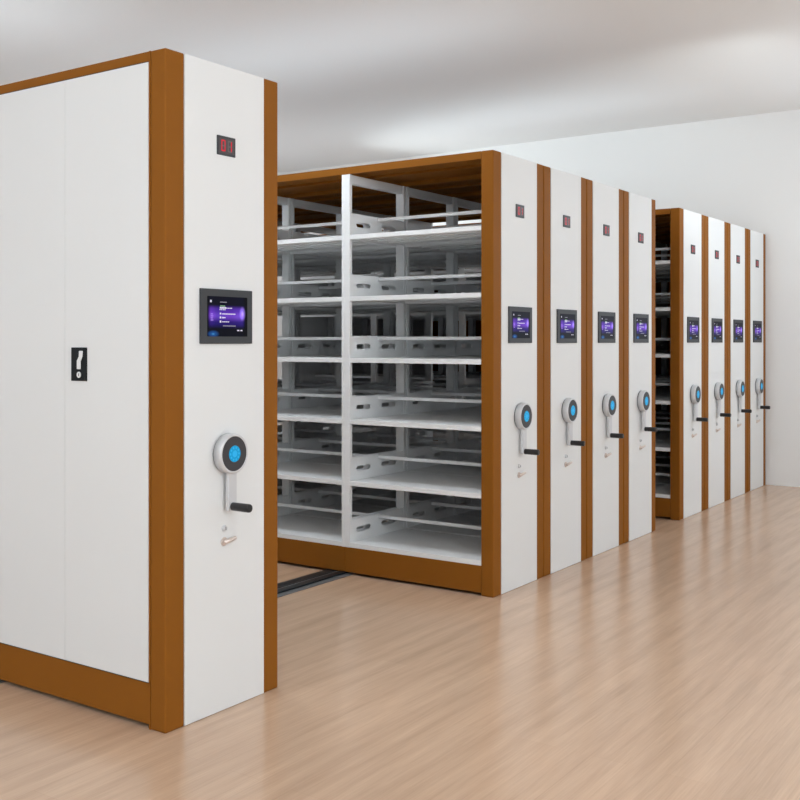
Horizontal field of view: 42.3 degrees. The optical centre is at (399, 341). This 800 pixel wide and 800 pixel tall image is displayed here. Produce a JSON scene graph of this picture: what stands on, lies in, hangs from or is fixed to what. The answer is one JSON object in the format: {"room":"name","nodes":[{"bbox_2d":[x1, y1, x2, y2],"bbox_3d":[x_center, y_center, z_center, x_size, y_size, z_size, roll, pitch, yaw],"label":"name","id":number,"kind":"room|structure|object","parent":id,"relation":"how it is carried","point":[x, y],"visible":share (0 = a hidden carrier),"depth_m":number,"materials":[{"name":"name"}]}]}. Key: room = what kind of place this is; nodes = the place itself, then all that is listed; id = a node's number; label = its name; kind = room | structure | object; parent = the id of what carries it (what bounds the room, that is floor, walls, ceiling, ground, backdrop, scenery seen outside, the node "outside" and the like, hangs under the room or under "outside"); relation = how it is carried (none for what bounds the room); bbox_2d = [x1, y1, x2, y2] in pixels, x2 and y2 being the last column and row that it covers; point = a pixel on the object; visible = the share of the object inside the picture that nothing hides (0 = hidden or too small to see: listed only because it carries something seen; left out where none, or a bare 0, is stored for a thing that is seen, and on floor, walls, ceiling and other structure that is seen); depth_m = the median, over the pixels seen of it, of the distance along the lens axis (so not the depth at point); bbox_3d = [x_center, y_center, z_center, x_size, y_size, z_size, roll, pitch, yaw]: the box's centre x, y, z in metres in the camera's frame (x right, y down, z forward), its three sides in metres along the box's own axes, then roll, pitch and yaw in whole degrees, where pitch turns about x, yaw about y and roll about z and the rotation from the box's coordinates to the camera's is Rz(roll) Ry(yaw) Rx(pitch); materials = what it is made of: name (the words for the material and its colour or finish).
{"room":"archive storage room","nodes":[
{"label":"archive storage room","id":0,"kind":"room"},
{"bbox_2d":[0,485,799,799],"bbox_3d":[-0.147,1.431,4.735,13.100,0.100,13.143,0,0,34],"label":"floor","id":1,"kind":"structure","parent":0,"point":[663,663],"depth_m":4.04,"materials":[{"name":"brown wood"}]},
{"bbox_2d":[0,48,276,732],"bbox_3d":[-2.236,0.173,4.962,4.061,2.416,0.610,0,0,34],"label":"tall cabinet","id":2,"kind":"object","parent":1,"relation":"on","point":[138,192],"visible":1,"depth_m":3.87,"materials":[{"name":"white metal"}]},
{"bbox_2d":[229,446,240,461],"bbox_3d":[-0.617,0.419,3.865,0.001,0.062,0.062,0,0,34],"label":"light","id":3,"kind":"object","parent":2,"relation":"attached to","point":[234,451],"depth_m":3.86,"materials":[{"name":"blue plastic"}]},
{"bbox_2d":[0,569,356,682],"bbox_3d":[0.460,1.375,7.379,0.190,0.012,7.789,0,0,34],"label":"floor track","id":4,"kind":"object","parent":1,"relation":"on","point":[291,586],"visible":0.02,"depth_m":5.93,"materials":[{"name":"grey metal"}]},
{"bbox_2d":[277,150,542,597],"bbox_3d":[-0.905,0.173,6.902,4.061,2.416,0.598,0,0,34],"label":"shelving unit","id":5,"kind":"object","parent":1,"relation":"on","point":[507,556],"visible":0.42,"depth_m":6.05,"materials":[{"name":"white metal"}]},
{"bbox_2d":[524,411,528,421],"bbox_3d":[0.711,0.419,5.799,0.001,0.062,0.062,0,0,34],"label":"light","id":6,"kind":"object","parent":5,"relation":"attached to","point":[526,413],"depth_m":5.80,"materials":[{"name":"blue plastic"}]},
{"bbox_2d":[277,165,585,576],"bbox_3d":[-0.562,0.173,7.401,4.061,2.416,0.598,0,0,34],"label":"shelving unit","id":7,"kind":"object","parent":1,"relation":"on","point":[564,193],"visible":0.49,"depth_m":6.65,"materials":[{"name":"white metal"}]},
{"bbox_2d":[571,405,574,414],"bbox_3d":[1.053,0.419,6.299,0.001,0.062,0.062,0,0,34],"label":"light","id":8,"kind":"object","parent":7,"relation":"attached to","point":[572,406],"depth_m":6.30,"materials":[{"name":"blue plastic"}]},
{"bbox_2d":[277,179,623,558],"bbox_3d":[-0.219,0.173,7.901,4.061,2.416,0.598,0,0,34],"label":"tall cabinet","id":9,"kind":"object","parent":1,"relation":"on","point":[604,203],"visible":0.36,"depth_m":6.96,"materials":[{"name":"white metal"}]},
{"bbox_2d":[277,190,657,542],"bbox_3d":[0.123,0.173,8.401,4.061,2.416,0.598,0,0,34],"label":"tall cabinet","id":10,"kind":"object","parent":1,"relation":"on","point":[639,429],"visible":0.24,"depth_m":7.40,"materials":[{"name":"white metal"}]},
{"bbox_2d":[301,208,707,519],"bbox_3d":[0.751,0.173,9.316,4.061,2.416,0.598,0,0,34],"label":"tall cabinet","id":11,"kind":"object","parent":1,"relation":"on","point":[683,497],"visible":0.26,"depth_m":8.21,"materials":[{"name":"white metal"}]},
{"bbox_2d":[334,216,730,509],"bbox_3d":[1.094,0.173,9.816,4.061,2.416,0.598,0,0,34],"label":"tall cabinet","id":12,"kind":"object","parent":1,"relation":"on","point":[715,230],"visible":0.19,"depth_m":8.78,"materials":[{"name":"white metal"}]},
{"bbox_2d":[369,223,751,499],"bbox_3d":[1.437,0.173,10.315,4.061,2.416,0.598,0,0,34],"label":"tall cabinet","id":13,"kind":"object","parent":1,"relation":"on","point":[736,235],"visible":0.18,"depth_m":9.22,"materials":[{"name":"white metal"}]},
{"bbox_2d":[413,229,769,491],"bbox_3d":[1.780,0.173,10.815,4.061,2.416,0.598,0,0,34],"label":"tall cabinet","id":14,"kind":"object","parent":1,"relation":"on","point":[755,240],"visible":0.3,"depth_m":9.83,"materials":[{"name":"white metal"}]},
{"bbox_2d":[0,0,799,172],"bbox_3d":[-0.147,-2.255,4.735,13.100,0.100,13.143,0,0,34],"label":"ceiling","id":15,"kind":"structure","parent":0,"point":[358,81],"depth_m":7.98,"materials":[{"name":"paint"}]},
{"bbox_2d":[277,109,799,486],"bbox_3d":[3.528,-0.412,10.092,13.100,3.586,0.150,0,0,34],"label":"wall","id":16,"kind":"structure","parent":0,"point":[742,171],"depth_m":10.11,"materials":[{"name":"paint"}]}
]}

